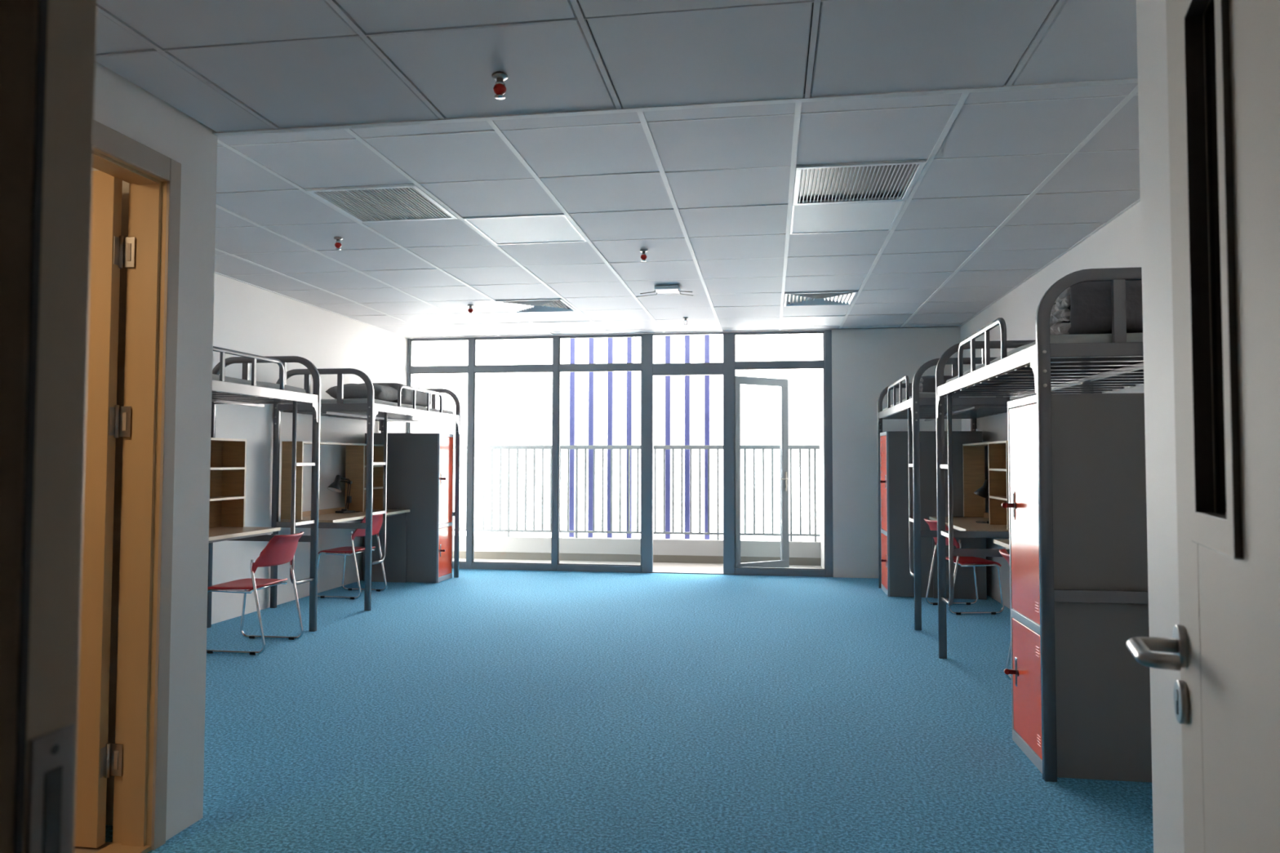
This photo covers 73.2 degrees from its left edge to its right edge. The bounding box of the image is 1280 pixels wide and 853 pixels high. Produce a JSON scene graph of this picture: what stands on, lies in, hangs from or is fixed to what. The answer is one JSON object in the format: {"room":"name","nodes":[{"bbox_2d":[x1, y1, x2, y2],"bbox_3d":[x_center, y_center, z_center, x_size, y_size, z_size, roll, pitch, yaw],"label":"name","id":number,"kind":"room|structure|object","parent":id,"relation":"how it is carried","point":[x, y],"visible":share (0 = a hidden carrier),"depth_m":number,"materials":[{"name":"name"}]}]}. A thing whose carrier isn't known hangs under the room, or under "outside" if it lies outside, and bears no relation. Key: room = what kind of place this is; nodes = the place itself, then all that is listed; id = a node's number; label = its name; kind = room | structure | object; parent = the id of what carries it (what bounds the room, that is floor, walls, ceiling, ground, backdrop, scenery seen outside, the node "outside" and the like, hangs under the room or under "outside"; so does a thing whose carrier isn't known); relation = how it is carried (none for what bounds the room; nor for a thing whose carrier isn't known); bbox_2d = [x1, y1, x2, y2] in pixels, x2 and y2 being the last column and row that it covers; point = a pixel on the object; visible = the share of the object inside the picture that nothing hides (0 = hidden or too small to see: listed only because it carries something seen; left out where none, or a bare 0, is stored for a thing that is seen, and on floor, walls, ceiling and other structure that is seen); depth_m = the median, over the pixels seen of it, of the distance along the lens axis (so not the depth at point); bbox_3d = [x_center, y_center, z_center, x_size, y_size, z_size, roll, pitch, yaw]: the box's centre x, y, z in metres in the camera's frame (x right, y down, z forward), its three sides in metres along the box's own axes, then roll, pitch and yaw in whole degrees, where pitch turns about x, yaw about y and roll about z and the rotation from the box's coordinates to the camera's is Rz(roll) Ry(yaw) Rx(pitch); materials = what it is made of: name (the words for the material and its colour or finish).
{"room":"dormitory","nodes":[
{"label":"dormitory","id":0,"kind":"room"},
{"bbox_2d":[74,841,112,852],"bbox_3d":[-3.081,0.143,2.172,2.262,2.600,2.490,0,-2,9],"label":"floor","id":1,"kind":"structure","parent":0,"point":[77,849],"depth_m":2.99,"materials":[{"name":"beige"}]},
{"bbox_2d":[92,61,217,840],"bbox_3d":[-3.047,-0.062,2.258,2.420,3.016,2.555,0,-2,9],"label":"wall","id":2,"kind":"structure","parent":0,"point":[121,104],"depth_m":3.22,"materials":[{"name":"white paint"}]},
{"bbox_2d":[74,170,135,848],"bbox_3d":[-2.239,0.273,3.103,0.850,2.375,0.046,0,-2,9],"label":"door","id":3,"kind":"structure","parent":2,"relation":"in","point":[98,759],"depth_m":3.04,"materials":[{"name":"beige laminate"}]},
{"bbox_2d":[92,146,167,852],"bbox_3d":[-1.836,0.274,2.676,0.150,2.382,0.827,0,-2,9],"label":"trim","id":4,"kind":"structure","parent":2,"relation":"attached to","point":[147,216],"depth_m":3.05,"materials":[{"name":"beige laminate"}]},
{"bbox_2d":[93,120,181,850],"bbox_3d":[-1.757,0.241,2.666,0.014,2.447,0.907,0,-2,9],"label":"trim","id":5,"kind":"structure","parent":2,"relation":"attached to","point":[106,140],"depth_m":3.06,"materials":[{"name":"beige"}]},
{"bbox_2d":[211,273,413,624],"bbox_3d":[-3.575,0.111,7.404,0.150,3.066,7.582,0,-2,9],"label":"wall","id":6,"kind":"structure","parent":0,"point":[248,318],"depth_m":8.24,"materials":[{"name":"white paint"}]},
{"bbox_2d":[95,0,1137,136],"bbox_3d":[0.292,-1.348,1.808,4.327,0.305,2.555,0,-2,9],"label":"ceiling","id":7,"kind":"structure","parent":0,"point":[233,67],"depth_m":2.69,"materials":[{"name":"grey metal"}]},
{"bbox_2d":[491,71,508,99],"bbox_3d":[-0.462,-1.122,2.845,0.055,0.077,0.055,0,-2,9],"label":"sprinkler","id":8,"kind":"object","parent":7,"relation":"attached to","point":[500,89],"visible":1,"depth_m":2.83,"materials":[{"name":"silver metal"}]},
{"bbox_2d":[105,568,1153,852],"bbox_3d":[-0.369,1.639,5.492,7.046,0.120,10.072,0,-2,9],"label":"floor","id":9,"kind":"structure","parent":0,"point":[478,710],"depth_m":4.44,"materials":[{"name":"blue carpet"}]},
{"bbox_2d":[208,526,280,542],"bbox_3d":[-3.328,1.197,6.233,0.518,0.806,1.725,0,-2,9],"label":"desk","id":10,"kind":"object","parent":9,"relation":"on","point":[221,533],"visible":0.16,"depth_m":6.70,"materials":[{"name":"brown wood"}]},
{"bbox_2d":[208,437,246,528],"bbox_3d":[-3.481,0.432,6.281,0.206,0.723,1.715,0,-2,9],"label":"shelf","id":11,"kind":"object","parent":10,"relation":"on","point":[228,455],"visible":0.35,"depth_m":7.10,"materials":[{"name":"brown wood"}]},
{"bbox_2d":[206,531,303,654],"bbox_3d":[-2.808,1.192,6.310,0.609,0.824,0.536,0,-2,8],"label":"chair","id":12,"kind":"object","parent":9,"relation":"on","point":[280,549],"visible":0.97,"depth_m":6.20,"materials":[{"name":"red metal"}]},
{"bbox_2d":[206,346,320,631],"bbox_3d":[-3.224,0.485,5.822,0.970,2.197,2.351,0,-2,9],"label":"bed","id":13,"kind":"object","parent":9,"relation":"on","point":[224,392],"visible":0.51,"depth_m":6.84,"materials":[{"name":"grey metal"}]},
{"bbox_2d":[212,373,306,393],"bbox_3d":[-3.225,-0.292,5.863,0.871,0.108,2.118,0,-2,9],"label":"mattress","id":14,"kind":"object","parent":13,"relation":"on","point":[216,377],"visible":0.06,"depth_m":6.23,"materials":[{"name":"grey fabric"}]},
{"bbox_2d":[280,509,409,582],"bbox_3d":[-2.946,1.296,8.780,0.518,0.806,1.720,0,-2,9],"label":"desk","id":15,"kind":"object","parent":9,"relation":"on","point":[394,562],"visible":0.62,"depth_m":9.59,"materials":[{"name":"brown wood"}]},
{"bbox_2d":[280,441,383,519],"bbox_3d":[-3.099,0.532,8.833,0.206,0.723,1.720,0,-2,9],"label":"shelf","id":16,"kind":"object","parent":15,"relation":"on","point":[356,453],"visible":0.73,"depth_m":9.18,"materials":[{"name":"brown wood"}]},
{"bbox_2d":[327,475,355,513],"bbox_3d":[-3.121,0.702,8.974,0.150,0.397,0.293,-1,-2,26],"label":"desk lamp","id":17,"kind":"object","parent":15,"relation":"on","point":[335,486],"visible":1,"depth_m":8.97,"materials":[{"name":"black plastic"}]},
{"bbox_2d":[317,512,386,599],"bbox_3d":[-2.892,1.285,8.715,0.609,0.824,0.536,0,-2,12],"label":"chair","id":18,"kind":"object","parent":9,"relation":"on","point":[377,520],"visible":0.77,"depth_m":8.59,"materials":[{"name":"red plastic"}]},
{"bbox_2d":[270,368,460,611],"bbox_3d":[-2.747,0.610,8.999,0.970,2.197,2.281,0,-2,9],"label":"bed","id":19,"kind":"object","parent":9,"relation":"on","point":[370,411],"visible":0.9,"depth_m":7.96,"materials":[{"name":"grey metal"}]},
{"bbox_2d":[297,398,453,414],"bbox_3d":[-2.750,-0.168,9.036,0.872,0.108,2.138,0,-2,9],"label":"mattress","id":20,"kind":"object","parent":19,"relation":"on","point":[349,400],"visible":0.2,"depth_m":8.14,"materials":[{"name":"grey fabric"}]},
{"bbox_2d":[325,383,402,401],"bbox_3d":[-2.746,-0.330,8.606,0.580,0.186,0.490,0,-2,9],"label":"pillow","id":21,"kind":"object","parent":20,"relation":"on","point":[388,393],"visible":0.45,"depth_m":8.40,"materials":[{"name":"grey fabric"}]},
{"bbox_2d":[360,382,431,407],"bbox_3d":[-2.640,-0.324,9.352,0.592,0.221,1.007,0,-2,9],"label":"quilt","id":22,"kind":"object","parent":20,"relation":"on","point":[406,397],"visible":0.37,"depth_m":9.02,"materials":[{"name":"grey fabric"}]},
{"bbox_2d":[362,432,453,582],"bbox_3d":[-2.611,0.911,9.848,0.940,1.660,0.440,0,-2,9],"label":"locker","id":23,"kind":"object","parent":9,"relation":"on","point":[420,466],"visible":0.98,"depth_m":9.62,"materials":[{"name":"grey metal"}]},
{"bbox_2d":[406,337,468,568],"bbox_3d":[-2.562,0.328,10.913,0.812,2.908,0.070,0,-2,9],"label":"window","id":24,"kind":"structure","parent":9,"relation":"on","point":[424,369],"depth_m":10.94,"materials":[{"name":"grey metal"}]},
{"bbox_2d":[466,335,553,570],"bbox_3d":[-1.618,0.325,10.771,1.095,2.908,0.070,0,-2,9],"label":"window","id":25,"kind":"structure","parent":9,"relation":"on","point":[473,369],"depth_m":10.79,"materials":[{"name":"grey metal"}]},
{"bbox_2d":[551,333,641,573],"bbox_3d":[-0.526,0.321,10.608,1.113,2.908,0.070,0,-2,9],"label":"window","id":26,"kind":"structure","parent":9,"relation":"on","point":[557,367],"depth_m":10.62,"materials":[{"name":"grey metal"}]},
{"bbox_2d":[641,332,723,574],"bbox_3d":[0.514,0.318,10.452,0.988,2.908,0.070,0,-2,9],"label":"window","id":27,"kind":"structure","parent":9,"relation":"on","point":[650,369],"depth_m":10.47,"materials":[{"name":"grey metal"}]},
{"bbox_2d":[880,431,982,597],"bbox_3d":[2.960,0.887,8.879,0.983,1.660,0.525,0,-2,9],"label":"locker","id":28,"kind":"object","parent":9,"relation":"on","point":[896,580],"visible":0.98,"depth_m":8.65,"materials":[{"name":"grey metal"}]},
{"bbox_2d":[877,357,1012,630],"bbox_3d":[2.893,0.586,8.066,1.012,2.197,2.356,0,-2,9],"label":"bed","id":29,"kind":"object","parent":9,"relation":"on","point":[915,408],"visible":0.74,"depth_m":7.01,"materials":[{"name":"grey metal"}]},
{"bbox_2d":[883,391,1013,410],"bbox_3d":[2.895,-0.192,8.089,0.928,0.108,2.217,0,-2,9],"label":"mattress","id":30,"kind":"object","parent":29,"relation":"on","point":[922,394],"visible":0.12,"depth_m":7.06,"materials":[{"name":"grey fabric"}]},
{"bbox_2d":[919,375,951,392],"bbox_3d":[2.789,-0.353,7.514,0.759,0.163,0.462,0,-2,9],"label":"quilt","id":31,"kind":"object","parent":30,"relation":"on","point":[926,384],"visible":0.16,"depth_m":7.34,"materials":[{"name":"grey fabric"}]},
{"bbox_2d":[924,518,1004,614],"bbox_3d":[2.948,1.268,7.927,0.609,0.824,0.536,0,-2,-3],"label":"chair","id":32,"kind":"object","parent":9,"relation":"on","point":[974,562],"visible":0.7,"depth_m":7.78,"materials":[{"name":"red plastic"}]},
{"bbox_2d":[928,516,1008,599],"bbox_3d":[3.031,1.270,7.756,0.532,0.806,1.625,0,-2,9],"label":"desk","id":33,"kind":"object","parent":9,"relation":"on","point":[964,584],"visible":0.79,"depth_m":8.51,"materials":[{"name":"brown wood"}]},
{"bbox_2d":[973,479,989,524],"bbox_3d":[3.148,0.668,7.727,0.293,0.397,0.150,-2,-3,36],"label":"desk lamp","id":34,"kind":"object","parent":33,"relation":"on","point":[983,491],"visible":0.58,"depth_m":7.73,"materials":[{"name":"black plastic"}]},
{"bbox_2d":[962,440,1008,529],"bbox_3d":[3.196,0.505,7.769,0.204,0.723,1.610,0,-2,9],"label":"shelf","id":35,"kind":"object","parent":33,"relation":"on","point":[973,454],"visible":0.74,"depth_m":7.57,"materials":[{"name":"brown wood"}]},
{"bbox_2d":[993,539,1009,549],"bbox_3d":[2.653,1.172,5.236,0.532,0.806,1.725,0,-2,9],"label":"desk","id":36,"kind":"object","parent":9,"relation":"on","point":[1004,543],"visible":0.05,"depth_m":5.97,"materials":[{"name":"brown wood"}]},
{"bbox_2d":[999,548,1011,679],"bbox_3d":[2.453,1.156,5.072,0.609,0.824,0.536,0,-2,9],"label":"chair","id":37,"kind":"object","parent":9,"relation":"on","point":[1004,553],"visible":0.12,"depth_m":5.30,"materials":[{"name":"red plastic"}]},
{"bbox_2d":[935,266,1148,782],"bbox_3d":[2.402,0.459,4.797,1.012,2.197,2.351,0,-2,9],"label":"bed","id":38,"kind":"object","parent":9,"relation":"on","point":[1033,370],"visible":0.77,"depth_m":3.77,"materials":[{"name":"grey metal"}]},
{"bbox_2d":[945,333,1142,383],"bbox_3d":[2.404,-0.320,4.813,0.927,0.108,2.207,0,-2,9],"label":"mattress","id":39,"kind":"object","parent":38,"relation":"on","point":[1131,337],"visible":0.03,"depth_m":3.78,"materials":[{"name":"grey fabric"}]},
{"bbox_2d":[1049,280,1142,334],"bbox_3d":[2.310,-0.535,4.006,0.786,0.253,0.452,0,-2,9],"label":"pillow","id":40,"kind":"object","parent":39,"relation":"on","point":[1082,308],"visible":0.38,"depth_m":3.84,"materials":[{"name":"grey fabric"}]},
{"bbox_2d":[1001,392,1151,782],"bbox_3d":[2.220,0.694,3.943,0.983,1.660,0.505,0,-2,9],"label":"locker","id":41,"kind":"object","parent":9,"relation":"on","point":[1103,693],"visible":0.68,"depth_m":3.73,"materials":[{"name":"grey metal"}]},
{"bbox_2d":[452,558,822,573],"bbox_3d":[-0.207,1.910,11.256,6.158,0.185,1.388,0,-2,9],"label":"floor","id":42,"kind":"structure","parent":0,"point":[657,566],"depth_m":11.32,"materials":[{"name":"grey tile"}]},
{"bbox_2d":[452,535,821,565],"bbox_3d":[-0.329,1.685,11.792,5.558,0.305,0.162,0,-2,9],"label":"kerb","id":43,"kind":"object","parent":42,"relation":"on","point":[515,548],"visible":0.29,"depth_m":11.70,"materials":[{"name":"grey"}]},
{"bbox_2d":[453,444,820,542],"bbox_3d":[-0.332,0.896,11.824,5.487,1.275,0.050,0,-2,9],"label":"balcony railing","id":44,"kind":"object","parent":43,"relation":"on","point":[682,447],"visible":0.69,"depth_m":11.78,"materials":[{"name":"grey metal"}]},
{"bbox_2d":[214,82,1140,337],"bbox_3d":[-0.159,-1.339,6.966,6.746,0.126,7.547,0,-2,9],"label":"ceiling","id":45,"kind":"structure","parent":0,"point":[1009,183],"depth_m":5.42,"materials":[{"name":"grey metal"}]},
{"bbox_2d":[333,236,342,249],"bbox_3d":[-2.112,-1.279,6.034,0.060,0.084,0.060,0,-2,9],"label":"sprinkler","id":46,"kind":"object","parent":45,"relation":"attached to","point":[338,245],"visible":1,"depth_m":6.02,"materials":[{"name":"silver metal"}]},
{"bbox_2d":[306,184,457,222],"bbox_3d":[-1.545,-1.357,5.249,0.663,0.028,0.674,0,-2,9],"label":"ceiling vent","id":47,"kind":"object","parent":45,"relation":"in","point":[394,202],"visible":1,"depth_m":5.23,"materials":[{"name":"white metal"}]},
{"bbox_2d":[467,304,473,313],"bbox_3d":[-1.700,-1.175,8.651,0.062,0.088,0.062,0,-2,9],"label":"sprinkler","id":48,"kind":"object","parent":45,"relation":"attached to","point":[470,308],"visible":1,"depth_m":8.63,"materials":[{"name":"silver metal"}]},
{"bbox_2d":[463,214,586,244],"bbox_3d":[-0.755,-1.330,5.829,0.665,0.015,0.678,0,-2,9],"label":"recessed light","id":49,"kind":"object","parent":45,"relation":"in","point":[547,228],"visible":1,"depth_m":5.81,"materials":[{"name":"white plastic"}]},
{"bbox_2d":[495,298,576,312],"bbox_3d":[-1.033,-1.221,8.665,0.656,0.034,0.656,0,-2,9],"label":"ceiling vent","id":50,"kind":"object","parent":45,"relation":"in","point":[534,305],"visible":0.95,"depth_m":8.68,"materials":[{"name":"white metal"}]},
{"bbox_2d":[533,321,602,331],"bbox_3d":[-0.827,-1.167,10.036,0.665,0.015,0.678,0,-2,9],"label":"recessed light","id":51,"kind":"object","parent":45,"relation":"in","point":[562,326],"visible":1,"depth_m":10.01,"materials":[{"name":"white plastic"}]},
{"bbox_2d":[640,248,647,262],"bbox_3d":[0.028,-1.262,6.369,0.060,0.084,0.060,0,-2,9],"label":"sprinkler","id":52,"kind":"object","parent":45,"relation":"attached to","point":[643,256],"visible":1,"depth_m":6.36,"materials":[{"name":"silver metal"}]},
{"bbox_2d":[635,284,693,297],"bbox_3d":[0.213,-1.209,7.721,0.532,0.079,0.218,0,-2,9],"label":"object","id":53,"kind":"object","parent":45,"relation":"attached to","point":[663,288],"visible":1,"depth_m":7.65,"materials":[{"name":"white plastic"}]},
{"bbox_2d":[682,317,688,325],"bbox_3d":[0.496,-1.142,9.381,0.062,0.088,0.062,0,-2,9],"label":"sprinkler","id":54,"kind":"object","parent":45,"relation":"attached to","point":[685,318],"visible":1,"depth_m":9.37,"materials":[{"name":"silver metal"}]},
{"bbox_2d":[781,315,844,327],"bbox_3d":[1.921,-1.177,9.624,0.665,0.015,0.678,0,-2,9],"label":"recessed light","id":55,"kind":"object","parent":45,"relation":"in","point":[821,321],"visible":1,"depth_m":9.61,"materials":[{"name":"white plastic"}]},
{"bbox_2d":[783,290,857,306],"bbox_3d":[1.716,-1.230,8.254,0.656,0.034,0.656,0,-2,9],"label":"ceiling vent","id":56,"kind":"object","parent":45,"relation":"in","point":[846,297],"visible":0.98,"depth_m":8.26,"materials":[{"name":"white metal"}]},
{"bbox_2d":[790,200,906,234],"bbox_3d":[1.306,-1.337,5.521,0.665,0.015,0.678,0,-2,9],"label":"recessed light","id":57,"kind":"object","parent":45,"relation":"in","point":[872,216],"visible":0.89,"depth_m":5.50,"materials":[{"name":"white plastic"}]},
{"bbox_2d":[792,160,926,204],"bbox_3d":[1.203,-1.367,4.837,0.663,0.028,0.674,0,-2,9],"label":"ceiling vent","id":58,"kind":"object","parent":45,"relation":"in","point":[895,180],"visible":0.98,"depth_m":4.83,"materials":[{"name":"white plastic"}]},
{"bbox_2d":[817,333,824,568],"bbox_3d":[2.392,0.295,10.949,0.155,3.400,1.428,0,-2,9],"label":"wall","id":59,"kind":"structure","parent":0,"point":[820,335],"depth_m":11.10,"materials":[{"name":"grey paint"}]},
{"bbox_2d":[831,326,961,578],"bbox_3d":[2.997,0.257,10.132,1.454,3.016,0.230,0,-2,9],"label":"wall","id":60,"kind":"structure","parent":0,"point":[865,362],"depth_m":10.07,"materials":[{"name":"white paint"}]},
{"bbox_2d":[723,329,833,577],"bbox_3d":[1.636,0.314,10.279,1.281,2.908,0.080,0,-2,9],"label":"door frame","id":61,"kind":"structure","parent":60,"relation":"in","point":[730,365],"depth_m":10.29,"materials":[{"name":"grey metal"}]},
{"bbox_2d":[735,376,789,568],"bbox_3d":[1.504,0.572,10.592,0.843,2.355,0.109,1,-3,-30],"label":"door","id":62,"kind":"structure","parent":61,"relation":"attached to","point":[783,384],"depth_m":10.74,"materials":[{"name":"grey metal"}]},
{"bbox_2d":[960,201,1144,608],"bbox_3d":[3.187,0.072,5.987,0.150,3.066,8.382,0,-2,9],"label":"wall","id":63,"kind":"structure","parent":0,"point":[1117,244],"depth_m":7.34,"materials":[{"name":"white paint"}]},
{"bbox_2d":[1136,0,1184,852],"bbox_3d":[1.765,-0.092,1.191,1.239,3.016,1.870,0,-2,9],"label":"wall","id":64,"kind":"structure","parent":0,"point":[1151,18],"depth_m":2.12,"materials":[{"name":"white paint"}]},
{"bbox_3d":[-0.179,-1.500,11.521,6.557,0.180,1.438,0,-2,9],"label":"balcony slab","id":65,"kind":"object","parent":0,"visible":0},
{"bbox_2d":[568,337,577,537],"bbox_3d":[-0.948,-0.164,12.221,0.072,4.400,0.140,0,-2,9],"label":"louver","id":66,"kind":"object","parent":65,"relation":"attached to","point":[573,341],"visible":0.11,"depth_m":12.15,"materials":[{"name":"blue paint"}]},
{"bbox_2d":[587,337,595,537],"bbox_3d":[-0.680,-0.165,12.181,0.072,4.400,0.140,0,-2,9],"label":"louver","id":67,"kind":"object","parent":65,"relation":"attached to","point":[592,341],"visible":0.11,"depth_m":12.11,"materials":[{"name":"blue paint"}]},
{"bbox_2d":[606,337,614,537],"bbox_3d":[-0.411,-0.166,12.140,0.072,4.400,0.140,0,-2,9],"label":"louver","id":68,"kind":"object","parent":65,"relation":"attached to","point":[611,341],"visible":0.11,"depth_m":12.07,"materials":[{"name":"blue paint"}]},
{"bbox_2d":[626,337,633,537],"bbox_3d":[-0.143,-0.167,12.100,0.072,4.400,0.140,0,-2,9],"label":"louver","id":69,"kind":"object","parent":65,"relation":"attached to","point":[629,411],"visible":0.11,"depth_m":12.04,"materials":[{"name":"blue paint"}]},
{"bbox_2d":[665,335,671,538],"bbox_3d":[0.394,-0.169,12.020,0.072,4.400,0.140,0,-2,9],"label":"louver","id":70,"kind":"object","parent":65,"relation":"attached to","point":[668,338],"visible":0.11,"depth_m":11.94,"materials":[{"name":"blue paint"}]},
{"bbox_2d":[684,335,690,538],"bbox_3d":[0.663,-0.169,11.980,0.072,4.400,0.140,0,-2,9],"label":"louver","id":71,"kind":"object","parent":65,"relation":"attached to","point":[687,338],"visible":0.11,"depth_m":11.90,"materials":[{"name":"blue paint"}]},
{"bbox_2d":[704,334,710,539],"bbox_3d":[0.931,-0.170,11.939,0.072,4.400,0.140,0,-2,9],"label":"louver","id":72,"kind":"object","parent":65,"relation":"attached to","point":[707,337],"visible":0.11,"depth_m":11.87,"materials":[{"name":"blue paint"}]},
{"bbox_3d":[-0.323,-0.081,0.547,6.000,2.935,0.140,0,-2,9],"label":"wall","id":73,"kind":"structure","parent":0,"visible":0},
{"bbox_2d":[0,0,97,852],"bbox_3d":[-0.617,0.303,0.571,0.508,2.152,0.048,0,-2,9],"label":"door","id":74,"kind":"structure","parent":73,"relation":"in","point":[47,47],"depth_m":0.53,"materials":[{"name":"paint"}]},
{"bbox_2d":[1126,0,1279,852],"bbox_3d":[0.560,0.314,0.793,0.114,2.152,0.796,-1,-2,23],"label":"door","id":75,"kind":"structure","parent":73,"relation":"in","point":[1224,55],"depth_m":0.88,"materials":[{"name":"white laminate"}]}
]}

